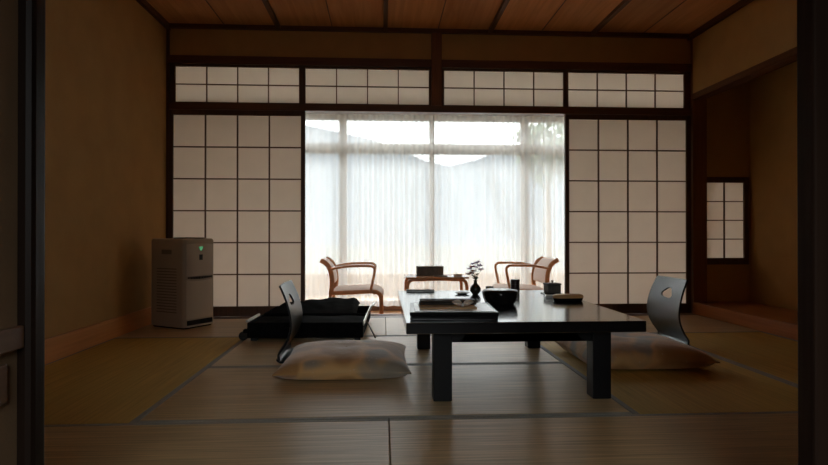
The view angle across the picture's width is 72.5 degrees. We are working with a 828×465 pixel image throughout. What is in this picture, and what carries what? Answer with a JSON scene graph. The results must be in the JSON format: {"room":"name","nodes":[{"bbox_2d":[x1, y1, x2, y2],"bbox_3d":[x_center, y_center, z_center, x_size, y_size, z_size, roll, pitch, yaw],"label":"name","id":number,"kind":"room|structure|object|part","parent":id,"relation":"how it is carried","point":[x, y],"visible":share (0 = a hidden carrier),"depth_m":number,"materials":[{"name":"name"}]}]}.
{"room":"traditional dwelling","nodes":[
{"label":"traditional dwelling","id":0,"kind":"room"},
{"bbox_2d":[0,0,17,464],"bbox_3d":[-0.751,-0.584,0.404,0.105,2.600,1.285,0,0,-3],"label":"wall","id":1,"kind":"structure","parent":0,"point":[8,8],"depth_m":1.02,"materials":[{"name":"paint"}]},
{"bbox_2d":[0,364,7,405],"bbox_3d":[-0.692,0.266,0.384,0.010,0.070,1.245,0,0,-3],"label":"board","id":2,"kind":"object","parent":1,"relation":"attached to","point":[3,367],"visible":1,"depth_m":0.99,"materials":[{"name":"brown wood"}]},
{"bbox_2d":[0,325,23,354],"bbox_3d":[-0.691,0.190,0.403,0.015,0.042,1.283,0,0,-3],"label":"rail","id":3,"kind":"object","parent":1,"relation":"attached to","point":[11,338],"visible":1,"depth_m":1.01,"materials":[{"name":"brown wood"}]},
{"bbox_2d":[45,0,165,338],"bbox_3d":[-2.087,-0.544,2.996,0.100,2.540,4.010,0,0,-3],"label":"wall","id":4,"kind":"structure","parent":0,"point":[105,60],"depth_m":3.76,"materials":[{"name":"paint"}]},
{"bbox_2d":[45,307,150,363],"bbox_3d":[-2.026,0.659,2.954,0.018,0.135,3.730,0,0,-3],"label":"baseboard","id":5,"kind":"structure","parent":4,"relation":"attached to","point":[66,344],"depth_m":3.62,"materials":[{"name":"orange wood"}]},
{"bbox_2d":[136,0,170,29],"bbox_3d":[-2.022,-1.789,3.005,0.030,0.050,3.810,0,0,-3],"label":"trim","id":6,"kind":"structure","parent":4,"relation":"attached to","point":[143,3],"depth_m":4.58,"materials":[{"name":"brown wood"}]},
{"bbox_2d":[166,29,169,237],"bbox_3d":[-2.134,-0.511,4.936,0.023,2.490,0.110,0,0,-3],"label":"post","id":7,"kind":"object","parent":4,"relation":"attached to","point":[167,30],"visible":0.43,"depth_m":4.88,"materials":[{"name":"brown wood"}]},
{"bbox_2d":[371,311,400,313],"bbox_3d":[0.414,0.989,6.068,5.600,0.100,1.920,0,0,-3],"label":"floor","id":8,"kind":"structure","parent":0,"point":[372,312],"depth_m":6.65,"materials":[{"name":"brown wood"}]},
{"bbox_2d":[320,257,383,313],"bbox_3d":[-0.655,0.604,6.081,0.660,0.675,0.610,0,0,-3],"label":"armchair","id":9,"kind":"object","parent":8,"relation":"on","point":[334,289],"visible":0.91,"depth_m":5.81,"materials":[{"name":"brown wood"}]},
{"bbox_3d":[-0.893,0.603,5.792,0.154,0.675,0.026,0,0,-3],"label":"leg","id":10,"kind":"part","parent":9,"relation":"part of","materials":[{"name":"brown wood"}]},
{"bbox_3d":[-0.899,0.413,6.068,0.123,0.252,0.522,0,0,-3],"label":"backrest","id":11,"kind":"part","parent":9,"relation":"part of","materials":[{"name":"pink fabric"}]},
{"bbox_3d":[-0.923,0.605,6.341,0.154,0.675,0.026,0,0,-3],"label":"leg","id":12,"kind":"part","parent":9,"relation":"part of","materials":[{"name":"brown wood"}]},
{"bbox_3d":[-0.623,0.472,5.795,0.464,0.287,0.036,0,0,-3],"label":"arm","id":13,"kind":"part","parent":9,"relation":"part of","materials":[{"name":"brown wood"}]},
{"bbox_3d":[-0.655,0.474,6.369,0.464,0.287,0.036,0,0,-3],"label":"arm","id":14,"kind":"part","parent":9,"relation":"part of","materials":[{"name":"brown wood"}]},
{"bbox_3d":[-0.584,0.762,5.809,0.539,0.351,0.026,0,0,-3],"label":"leg","id":15,"kind":"part","parent":9,"relation":"part of","materials":[{"name":"brown wood"}]},
{"bbox_3d":[-0.592,0.614,6.084,0.533,0.089,0.522,0,0,-3],"label":"seat","id":16,"kind":"part","parent":9,"relation":"part of","materials":[{"name":"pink fabric"}]},
{"bbox_2d":[404,274,468,290],"bbox_3d":[0.234,0.704,6.160,0.670,0.470,0.480,0,0,-3],"label":"side table","id":17,"kind":"object","parent":8,"relation":"on","point":[413,277],"visible":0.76,"depth_m":5.94,"materials":[{"name":"brown wood"}]},
{"bbox_3d":[-0.002,0.710,6.362,0.217,0.459,0.024,0,0,-3],"label":"leg","id":18,"kind":"part","parent":17,"relation":"part of","materials":[{"name":"brown wood"}]},
{"bbox_3d":[0.022,0.709,5.933,0.217,0.459,0.024,0,0,-3],"label":"leg","id":19,"kind":"part","parent":17,"relation":"part of","materials":[{"name":"brown wood"}]},
{"bbox_2d":[416,266,443,275],"bbox_3d":[0.172,0.418,6.177,0.294,0.102,0.114,0,0,-3],"label":"display box","id":20,"kind":"object","parent":17,"relation":"on","point":[420,270],"visible":0.92,"depth_m":6.12,"materials":[{"name":"brown wood"}]},
{"bbox_3d":[0.172,0.376,6.178,0.294,0.018,0.114,0,0,-3],"label":"lid","id":21,"kind":"part","parent":20,"relation":"part of","materials":[{"name":"brown wood"}]},
{"bbox_3d":[0.234,0.498,6.160,0.540,0.022,0.450,0,0,-3],"label":"rail","id":22,"kind":"part","parent":17,"relation":"part of","materials":[{"name":"brown wood"}]},
{"bbox_3d":[0.469,0.709,5.957,0.217,0.459,0.024,0,0,-3],"label":"leg","id":23,"kind":"part","parent":17,"relation":"part of","materials":[{"name":"brown wood"}]},
{"bbox_2d":[492,256,558,289],"bbox_3d":[1.181,0.604,6.183,0.660,0.675,0.610,0,0,-3],"label":"armchair","id":24,"kind":"object","parent":8,"relation":"on","point":[541,269],"visible":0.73,"depth_m":6.08,"materials":[{"name":"brown wood"}]},
{"bbox_3d":[1.148,0.475,6.469,0.464,0.287,0.036,0,0,-3],"label":"arm","id":25,"kind":"part","parent":24,"relation":"part of","materials":[{"name":"brown wood"}]},
{"bbox_3d":[1.117,0.615,6.179,0.533,0.089,0.522,0,0,-3],"label":"seat","id":26,"kind":"part","parent":24,"relation":"part of","materials":[{"name":"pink fabric"}]},
{"bbox_3d":[1.180,0.472,5.896,0.464,0.287,0.036,0,0,-3],"label":"arm","id":27,"kind":"part","parent":24,"relation":"part of","materials":[{"name":"brown wood"}]},
{"bbox_3d":[1.418,0.605,6.471,0.154,0.675,0.026,0,0,-3],"label":"leg","id":28,"kind":"part","parent":24,"relation":"part of","materials":[{"name":"brown wood"}]},
{"bbox_3d":[1.425,0.414,6.197,0.123,0.252,0.522,0,0,-3],"label":"backrest","id":29,"kind":"part","parent":24,"relation":"part of","materials":[{"name":"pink fabric"}]},
{"bbox_3d":[1.448,0.603,5.922,0.154,0.675,0.026,0,0,-3],"label":"leg","id":30,"kind":"part","parent":24,"relation":"part of","materials":[{"name":"brown wood"}]},
{"bbox_2d":[146,0,739,33],"bbox_3d":[0.258,-1.843,3.132,4.798,0.060,4.010,0,0,-3],"label":"ceiling","id":31,"kind":"structure","parent":0,"point":[637,16],"depth_m":4.64,"materials":[{"name":"brown wood"}]},
{"bbox_2d":[205,0,224,24],"bbox_3d":[-1.543,-1.812,3.031,0.008,0.004,3.810,0,0,-3],"label":"joint","id":32,"kind":"object","parent":31,"relation":"attached to","point":[205,0],"visible":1,"depth_m":4.63,"materials":[{"name":"brown wood"}]},
{"bbox_2d":[262,0,279,28],"bbox_3d":[-1.078,-1.798,3.057,0.036,0.030,3.810,0,0,-3],"label":"batten","id":33,"kind":"object","parent":31,"relation":"attached to","point":[266,3],"visible":1,"depth_m":4.61,"materials":[{"name":"brown wood"}]},
{"bbox_2d":[325,0,332,26],"bbox_3d":[-0.613,-1.811,3.083,0.008,0.004,3.810,0,0,-3],"label":"joint","id":34,"kind":"object","parent":31,"relation":"attached to","point":[325,0],"visible":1,"depth_m":4.65,"materials":[{"name":"brown wood"}]},
{"bbox_2d":[383,0,387,30],"bbox_3d":[-0.148,-1.798,3.109,0.036,0.030,3.810,0,0,-3],"label":"batten","id":35,"kind":"object","parent":31,"relation":"attached to","point":[385,2],"visible":1,"depth_m":4.63,"materials":[{"name":"brown wood"}]},
{"bbox_2d":[438,0,445,28],"bbox_3d":[0.317,-1.811,3.135,0.008,0.004,3.810,0,0,-3],"label":"joint","id":36,"kind":"object","parent":31,"relation":"attached to","point":[445,0],"visible":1,"depth_m":4.67,"materials":[{"name":"brown wood"}]},
{"bbox_2d":[488,0,509,32],"bbox_3d":[0.782,-1.798,3.161,0.036,0.030,3.810,0,0,-3],"label":"batten","id":37,"kind":"object","parent":31,"relation":"attached to","point":[504,4],"visible":1,"depth_m":4.65,"materials":[{"name":"brown wood"}]},
{"bbox_2d":[542,0,565,30],"bbox_3d":[1.247,-1.811,3.187,0.008,0.004,3.810,0,0,-3],"label":"joint","id":38,"kind":"object","parent":31,"relation":"attached to","point":[565,0],"visible":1,"depth_m":4.69,"materials":[{"name":"brown wood"}]},
{"bbox_2d":[591,0,631,34],"bbox_3d":[1.712,-1.798,3.212,0.036,0.030,3.810,0,0,-3],"label":"batten","id":39,"kind":"object","parent":31,"relation":"attached to","point":[623,3],"visible":1,"depth_m":4.67,"materials":[{"name":"brown wood"}]},
{"bbox_2d":[643,0,685,32],"bbox_3d":[2.178,-1.811,3.238,0.008,0.004,3.810,0,0,-3],"label":"joint","id":40,"kind":"object","parent":31,"relation":"attached to","point":[685,0],"visible":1,"depth_m":4.70,"materials":[{"name":"brown wood"}]},
{"bbox_2d":[170,29,749,301],"bbox_3d":[0.469,-0.535,5.091,5.238,2.540,0.090,0,0,-3],"label":"wall","id":41,"kind":"structure","parent":0,"point":[210,42],"depth_m":5.09,"materials":[{"name":"paint"}]},
{"bbox_2d":[169,109,304,316],"bbox_3d":[-1.539,-0.168,4.936,1.165,1.796,0.030,0,0,-3],"label":"door","id":42,"kind":"structure","parent":41,"relation":"in","point":[237,177],"depth_m":4.94,"materials":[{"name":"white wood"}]},
{"bbox_2d":[166,55,691,71],"bbox_3d":[0.191,-1.500,5.067,4.678,0.070,0.115,0,0,-3],"label":"beam","id":43,"kind":"structure","parent":41,"relation":"attached to","point":[172,59],"depth_m":5.00,"materials":[{"name":"brown wood"}]},
{"bbox_2d":[169,23,688,38],"bbox_3d":[0.193,-1.788,5.018,4.618,0.035,0.035,0,0,-3],"label":"trim","id":44,"kind":"structure","parent":41,"relation":"attached to","point":[171,25],"depth_m":5.00,"materials":[{"name":"brown wood"}]},
{"bbox_2d":[167,103,691,116],"bbox_3d":[0.190,-1.095,5.073,4.678,0.056,0.120,0,0,-3],"label":"lintel","id":45,"kind":"object","parent":41,"relation":"attached to","point":[308,108],"visible":0.76,"depth_m":5.03,"materials":[{"name":"brown wood"}]},
{"bbox_2d":[170,64,301,103],"bbox_3d":[-1.553,-1.295,4.952,1.138,0.342,0.030,0,0,-3],"label":"window","id":46,"kind":"structure","parent":45,"relation":"attached to","point":[189,83],"depth_m":4.95,"materials":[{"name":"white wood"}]},
{"bbox_2d":[302,66,430,105],"bbox_3d":[-0.416,-1.294,5.015,1.140,0.342,0.030,0,0,-3],"label":"window","id":47,"kind":"structure","parent":45,"relation":"attached to","point":[323,85],"depth_m":5.01,"materials":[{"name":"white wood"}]},
{"bbox_2d":[431,33,441,105],"bbox_3d":[0.199,-1.447,5.050,0.092,0.647,0.090,0,0,-3],"label":"post","id":48,"kind":"object","parent":45,"relation":"on","point":[436,38],"visible":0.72,"depth_m":5.01,"materials":[{"name":"brown wood"}]},
{"bbox_2d":[442,68,565,107],"bbox_3d":[0.808,-1.294,5.083,1.128,0.342,0.030,0,0,-3],"label":"window","id":49,"kind":"structure","parent":45,"relation":"attached to","point":[460,87],"depth_m":5.08,"materials":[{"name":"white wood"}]},
{"bbox_2d":[566,70,690,108],"bbox_3d":[1.949,-1.294,5.146,1.158,0.342,0.030,0,0,-3],"label":"window","id":50,"kind":"structure","parent":45,"relation":"attached to","point":[584,89],"depth_m":5.15,"materials":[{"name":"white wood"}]},
{"bbox_2d":[213,313,695,322],"bbox_3d":[0.193,0.762,5.015,4.678,0.056,0.180,0,0,-3],"label":"sill","id":51,"kind":"structure","parent":41,"relation":"attached to","point":[377,315],"depth_m":4.99,"materials":[{"name":"brown wood"}]},
{"bbox_2d":[564,114,690,312],"bbox_3d":[1.943,-0.167,5.129,1.165,1.796,0.030,0,0,-3],"label":"door","id":52,"kind":"structure","parent":41,"relation":"in","point":[627,178],"depth_m":5.13,"materials":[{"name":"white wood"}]},
{"bbox_2d":[690,39,706,312],"bbox_3d":[2.591,-0.535,5.189,0.130,2.540,0.130,0,0,-3],"label":"post","id":53,"kind":"object","parent":41,"relation":"attached to","point":[699,107],"visible":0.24,"depth_m":5.12,"materials":[{"name":"brown wood"}]},
{"bbox_2d":[707,177,748,264],"bbox_3d":[2.857,-0.107,5.172,0.418,0.799,0.030,0,0,-3],"label":"window","id":54,"kind":"structure","parent":41,"relation":"in","point":[727,197],"depth_m":5.17,"materials":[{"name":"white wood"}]},
{"bbox_2d":[693,302,797,339],"bbox_3d":[2.627,0.678,3.734,0.060,0.102,2.770,0,0,-3],"label":"sill","id":55,"kind":"structure","parent":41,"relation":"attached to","point":[786,329],"depth_m":4.33,"materials":[{"name":"brown wood"}]},
{"bbox_2d":[385,318,797,451],"bbox_3d":[0.652,0.899,1.775,5.700,0.245,6.680,0,0,-3],"label":"floor","id":56,"kind":"structure","parent":0,"point":[711,318],"depth_m":4.38,"materials":[{"name":"brown wood"}]},
{"bbox_2d":[44,337,243,424],"bbox_3d":[-1.572,0.754,3.019,0.929,0.055,1.797,0,0,-3],"label":"mat","id":57,"kind":"object","parent":56,"relation":"on","point":[121,380],"visible":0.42,"depth_m":2.87,"materials":[{"name":"wicker"}]},
{"bbox_2d":[44,419,389,464],"bbox_3d":[-1.014,0.748,1.636,1.889,0.055,1.022,0,0,-3],"label":"mat","id":58,"kind":"object","parent":56,"relation":"on","point":[336,441],"visible":1,"depth_m":1.93,"materials":[{"name":"wicker"}]},
{"bbox_2d":[113,317,385,338],"bbox_3d":[-1.168,0.759,4.396,1.889,0.055,0.902,0,0,-3],"label":"mat","id":59,"kind":"object","parent":56,"relation":"on","point":[225,327],"visible":0.41,"depth_m":4.22,"materials":[{"name":"wicker"}]},
{"bbox_2d":[151,237,212,329],"bbox_3d":[-1.816,0.384,4.446,0.392,0.694,0.303,0,0,27],"label":"air purifier","id":60,"kind":"object","parent":59,"relation":"on","point":[182,267],"visible":1,"depth_m":4.32,"materials":[{"name":"white plastic"}]},
{"bbox_3d":[-1.651,0.208,4.362,0.017,0.246,0.256,0,0,27],"label":"panel","id":61,"kind":"part","parent":60,"relation":"part of","materials":[{"name":"white plastic"}]},
{"bbox_3d":[-1.651,0.508,4.360,0.017,0.297,0.256,0,0,27],"label":"panel","id":62,"kind":"part","parent":60,"relation":"part of","materials":[{"name":"white plastic"}]},
{"bbox_2d":[239,297,375,340],"bbox_3d":[-0.729,0.629,4.233,0.925,0.203,0.910,0,0,-1],"label":"suitcase","id":63,"kind":"object","parent":59,"relation":"on","point":[332,317],"visible":0.9,"depth_m":3.90,"materials":[{"name":"black fabric"}]},
{"bbox_3d":[-1.122,0.596,3.945,0.018,0.016,0.320,0,0,-1],"label":"handle","id":64,"kind":"part","parent":63,"relation":"part of","materials":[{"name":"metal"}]},
{"bbox_2d":[137,363,631,422],"bbox_3d":[-0.116,0.752,2.652,1.933,0.055,0.902,0,0,-3],"label":"mat","id":65,"kind":"object","parent":56,"relation":"on","point":[218,394],"visible":0.71,"depth_m":2.50,"materials":[{"name":"wicker"}]},
{"bbox_2d":[272,340,410,379],"bbox_3d":[-0.360,0.659,3.022,0.660,0.110,0.650,0,0,-3],"label":"floor cushion","id":66,"kind":"object","parent":65,"relation":"on","point":[328,359],"visible":1,"depth_m":2.76,"materials":[{"name":"beige fabric"}]},
{"bbox_2d":[398,290,645,401],"bbox_3d":[0.438,0.551,3.027,1.016,0.350,1.344,0,0,-3],"label":"table","id":67,"kind":"object","parent":65,"relation":"on","point":[533,318],"visible":0.85,"depth_m":2.45,"materials":[{"name":"black paint"}]},
{"bbox_2d":[406,289,433,291],"bbox_3d":[0.040,0.372,3.606,0.176,0.012,0.070,0,0,-3],"label":"notebook","id":68,"kind":"object","parent":67,"relation":"on","point":[408,290],"visible":1,"depth_m":3.58,"materials":[{"name":"black paper"}]},
{"bbox_3d":[0.060,0.577,3.558,0.081,0.302,0.081,0,0,-3],"label":"leg","id":69,"kind":"part","parent":67,"relation":"part of","materials":[{"name":"black paint"}]},
{"bbox_3d":[0.121,0.572,2.456,0.081,0.302,0.081,0,0,-3],"label":"leg","id":70,"kind":"part","parent":67,"relation":"part of","materials":[{"name":"black paint"}]},
{"bbox_2d":[410,303,498,320],"bbox_3d":[0.170,0.355,2.557,0.378,0.036,0.348,0,0,0],"label":"box","id":71,"kind":"object","parent":67,"relation":"on","point":[465,315],"visible":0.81,"depth_m":2.39,"materials":[{"name":"black paint"}]},
{"bbox_2d":[414,303,494,311],"bbox_3d":[0.174,0.336,2.542,0.340,0.002,0.270,0,0,-1],"label":"paper sheet","id":72,"kind":"object","parent":71,"relation":"on","point":[480,306],"visible":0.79,"depth_m":2.46,"materials":[{"name":"paper"}]},
{"bbox_2d":[418,304,476,308],"bbox_3d":[0.149,0.332,2.546,0.250,0.007,0.150,0,0,-3],"label":"booklet","id":73,"kind":"object","parent":72,"relation":"on","point":[420,306],"visible":0.76,"depth_m":2.48,"materials":[{"name":"beige paper"}]},
{"bbox_2d":[419,298,476,304],"bbox_3d":[0.153,0.318,2.596,0.260,0.021,0.084,0,0,-1],"label":"case","id":74,"kind":"object","parent":73,"relation":"on","point":[448,301],"visible":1,"depth_m":2.56,"materials":[{"name":"brown fabric"}]},
{"bbox_2d":[452,300,472,305],"bbox_3d":[0.216,0.313,2.506,0.098,0.030,0.018,0,0,-3],"label":"bow","id":75,"kind":"object","parent":74,"relation":"attached to","point":[456,302],"visible":1,"depth_m":2.50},
{"bbox_2d":[465,261,484,294],"bbox_3d":[0.373,0.274,3.442,0.122,0.206,0.084,0,0,-3],"label":"flower vase","id":76,"kind":"object","parent":67,"relation":"on","point":[475,289],"visible":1,"depth_m":3.43,"materials":[{"name":"ceramic"}]},
{"bbox_2d":[482,288,517,304],"bbox_3d":[0.453,0.335,2.978,0.191,0.080,0.191,0,0,-3],"label":"bowl","id":77,"kind":"object","parent":67,"relation":"on","point":[493,296],"visible":0.98,"depth_m":2.91,"materials":[{"name":"black ceramic"}]},
{"bbox_3d":[0.453,0.304,2.978,0.184,0.018,0.184,0,0,42],"label":"lid","id":78,"kind":"part","parent":77,"relation":"part of","materials":[{"name":"black ceramic"}]},
{"bbox_2d":[510,279,519,292],"bbox_3d":[0.631,0.334,3.529,0.057,0.086,0.057,0,0,-3],"label":"tea canister","id":79,"kind":"object","parent":67,"relation":"on","point":[514,283],"visible":0.78,"depth_m":3.51,"materials":[{"name":"brown wood"}]},
{"bbox_3d":[0.631,0.307,3.529,0.057,0.032,0.057,0,0,-3],"label":"lid","id":80,"kind":"part","parent":79,"relation":"part of","materials":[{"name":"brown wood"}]},
{"bbox_3d":[0.754,0.577,3.597,0.081,0.302,0.081,0,0,-3],"label":"leg","id":81,"kind":"part","parent":67,"relation":"part of","materials":[{"name":"black paint"}]},
{"bbox_2d":[540,292,562,294],"bbox_3d":[0.848,0.374,3.481,0.114,0.006,0.100,0,0,-3],"label":"tray","id":82,"kind":"object","parent":67,"relation":"on","point":[540,292],"visible":0.64,"depth_m":3.44,"materials":[{"name":"black paint"}]},
{"bbox_2d":[543,280,561,292],"bbox_3d":[0.853,0.332,3.486,0.090,0.078,0.076,0,0,-11],"label":"caddy","id":83,"kind":"object","parent":82,"relation":"on","point":[550,287],"visible":1,"depth_m":3.45,"materials":[{"name":"black metal"}]},
{"bbox_3d":[0.853,0.318,3.486,0.090,0.014,0.076,0,0,-11],"label":"lid","id":84,"kind":"part","parent":83,"relation":"part of","materials":[{"name":"black metal"}]},
{"bbox_2d":[552,294,583,301],"bbox_3d":[0.844,0.356,3.100,0.170,0.038,0.086,0,0,-7],"label":"box","id":85,"kind":"object","parent":67,"relation":"on","point":[556,297],"visible":1,"depth_m":3.06,"materials":[{"name":"black paint"}]},
{"bbox_3d":[0.844,0.347,3.100,0.170,0.020,0.086,0,0,-7],"label":"lid","id":86,"kind":"part","parent":85,"relation":"part of","materials":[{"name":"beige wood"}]},
{"bbox_3d":[0.816,0.572,2.495,0.081,0.302,0.081,0,0,-3],"label":"leg","id":87,"kind":"part","parent":67,"relation":"part of","materials":[{"name":"black paint"}]},
{"bbox_2d":[210,335,560,366],"bbox_3d":[-0.165,0.756,3.551,1.933,0.055,0.892,0,0,-3],"label":"mat","id":88,"kind":"object","parent":56,"relation":"on","point":[263,352],"visible":0.48,"depth_m":3.40,"materials":[{"name":"wicker"}]},
{"bbox_2d":[276,280,302,363],"bbox_3d":[-0.600,0.511,3.325,0.365,0.432,0.420,0,0,-3],"label":"chair","id":89,"kind":"object","parent":88,"relation":"on","point":[287,289],"visible":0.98,"depth_m":3.34,"materials":[{"name":"black paint"}]},
{"bbox_3d":[-0.595,0.714,3.324,0.355,0.026,0.372,0,0,-3],"label":"seat","id":90,"kind":"part","parent":89,"relation":"part of","materials":[{"name":"black paint"}]},
{"bbox_2d":[386,317,649,335],"bbox_3d":[0.743,0.760,4.503,1.933,0.055,0.902,0,0,-3],"label":"mat","id":91,"kind":"object","parent":56,"relation":"on","point":[394,326],"visible":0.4,"depth_m":4.35,"materials":[{"name":"wicker"}]},
{"bbox_2d":[389,411,797,464],"bbox_3d":[0.897,0.749,1.742,1.933,0.055,1.022,0,0,-3],"label":"mat","id":92,"kind":"object","parent":56,"relation":"on","point":[724,438],"visible":1,"depth_m":1.98,"materials":[{"name":"wicker"}]},
{"bbox_2d":[540,341,797,413],"bbox_3d":[1.306,0.754,3.179,0.957,0.055,1.797,0,0,-3],"label":"mat","id":93,"kind":"object","parent":56,"relation":"on","point":[724,386],"visible":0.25,"depth_m":2.61,"materials":[{"name":"wicker"}]},
{"bbox_2d":[554,332,719,368],"bbox_3d":[1.227,0.653,3.235,0.680,0.124,0.660,0,0,-3],"label":"floor cushion","id":94,"kind":"object","parent":93,"relation":"on","point":[629,350],"visible":0.73,"depth_m":2.96,"materials":[{"name":"beige fabric"}]},
{"bbox_2d":[647,275,689,345],"bbox_3d":[1.544,0.513,3.709,0.365,0.432,0.420,0,0,-3],"label":"chair","id":95,"kind":"object","parent":93,"relation":"on","point":[663,312],"visible":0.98,"depth_m":3.72,"materials":[{"name":"black paint"}]},
{"bbox_2d":[629,315,761,332],"bbox_3d":[2.129,0.760,4.580,0.837,0.055,0.902,0,0,-3],"label":"mat","id":96,"kind":"object","parent":56,"relation":"on","point":[690,323],"visible":0.44,"depth_m":4.45,"materials":[{"name":"wicker"}]},
{"bbox_2d":[654,332,797,385],"bbox_3d":[2.204,0.755,3.229,0.837,0.055,1.797,0,0,-3],"label":"mat","id":97,"kind":"object","parent":56,"relation":"on","point":[775,356],"visible":0.66,"depth_m":3.49,"materials":[{"name":"wicker"}]},
{"bbox_2d":[693,0,796,92],"bbox_3d":[2.677,-1.538,3.195,0.080,0.550,3.870,0,0,-3],"label":"wall","id":98,"kind":"structure","parent":0,"point":[760,31],"depth_m":4.41,"materials":[{"name":"paint"}]},
{"bbox_2d":[687,0,753,40],"bbox_3d":[2.619,-1.788,3.263,0.030,0.050,3.810,0,0,-3],"label":"trim","id":99,"kind":"structure","parent":98,"relation":"attached to","point":[740,4],"depth_m":4.68,"materials":[{"name":"brown wood"}]},
{"bbox_2d":[692,47,796,99],"bbox_3d":[2.681,-1.235,3.194,0.112,0.055,3.870,0,0,-3],"label":"lintel","id":100,"kind":"object","parent":98,"relation":"attached to","point":[788,57],"visible":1,"depth_m":4.36,"materials":[{"name":"brown wood"}]},
{"bbox_2d":[704,302,797,323],"bbox_3d":[2.910,0.680,3.769,0.510,0.098,2.810,0,0,-3],"label":"floor","id":101,"kind":"structure","parent":0,"point":[779,313],"depth_m":4.66,"materials":[{"name":"brown wood"}]},
{"bbox_2d":[750,61,797,310],"bbox_3d":[3.212,-0.540,3.836,0.100,2.540,2.900,0,0,-3],"label":"wall","id":102,"kind":"structure","parent":0,"point":[773,95],"depth_m":4.87,"materials":[{"name":"paint"}]},
{"bbox_3d":[0.366,-0.388,6.938,5.600,2.660,0.150,0,0,-3],"label":"wall window","id":103,"kind":"structure","parent":0,"visible":0},
{"bbox_2d":[371,306,400,310],"bbox_3d":[0.370,0.905,6.850,5.600,0.075,0.015,0,0,-3],"label":"window","id":104,"kind":"structure","parent":103,"relation":"attached to","point":[374,308],"depth_m":6.80,"materials":[{"name":"brown wood"}]},
{"bbox_2d":[433,116,433,288],"bbox_3d":[0.367,-0.275,6.917,5.600,2.285,0.130,0,0,-3],"label":"window","id":105,"kind":"structure","parent":103,"relation":"attached to","point":[433,116],"depth_m":6.88,"materials":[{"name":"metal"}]},
{"bbox_3d":[0.686,-0.551,1.182,5.700,2.540,0.080,0,0,-3],"label":"wall","id":106,"kind":"structure","parent":0,"visible":0},
{"bbox_2d":[17,0,45,464],"bbox_3d":[-0.757,-0.282,1.071,0.096,2.000,0.050,0,0,-3],"label":"post","id":107,"kind":"object","parent":106,"relation":"attached to","point":[31,13],"visible":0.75,"depth_m":1.05,"materials":[{"name":"brown wood"}]},
{"bbox_2d":[797,0,827,464],"bbox_3d":[0.856,-0.281,1.160,0.112,2.000,0.050,0,0,-3],"label":"post","id":108,"kind":"object","parent":106,"relation":"attached to","point":[812,15],"visible":1,"depth_m":1.14,"materials":[{"name":"brown wood"}]},
{"bbox_3d":[-2.433,-0.412,5.946,0.100,2.700,1.960,0,0,-3],"label":"wall","id":109,"kind":"structure","parent":0,"visible":0},
{"bbox_3d":[0.379,-1.559,6.698,5.600,0.024,0.023,0,0,-3],"label":"rail","id":110,"kind":"object","parent":109,"relation":"attached to","visible":0},
{"bbox_2d":[305,113,432,305],"bbox_3d":[-1.058,-0.338,6.613,2.580,2.409,0.070,0,0,-3],"label":"sheer curtain","id":111,"kind":"object","parent":110,"relation":"hanging from","point":[369,177],"visible":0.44,"depth_m":6.64,"materials":[{"name":"fabric"}]},
{"bbox_2d":[434,115,564,293],"bbox_3d":[1.655,-0.338,6.761,2.845,2.409,0.065,0,0,-3],"label":"sheer curtain","id":112,"kind":"object","parent":110,"relation":"hanging from","point":[499,180],"visible":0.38,"depth_m":6.72,"materials":[{"name":"fabric"}]}
]}

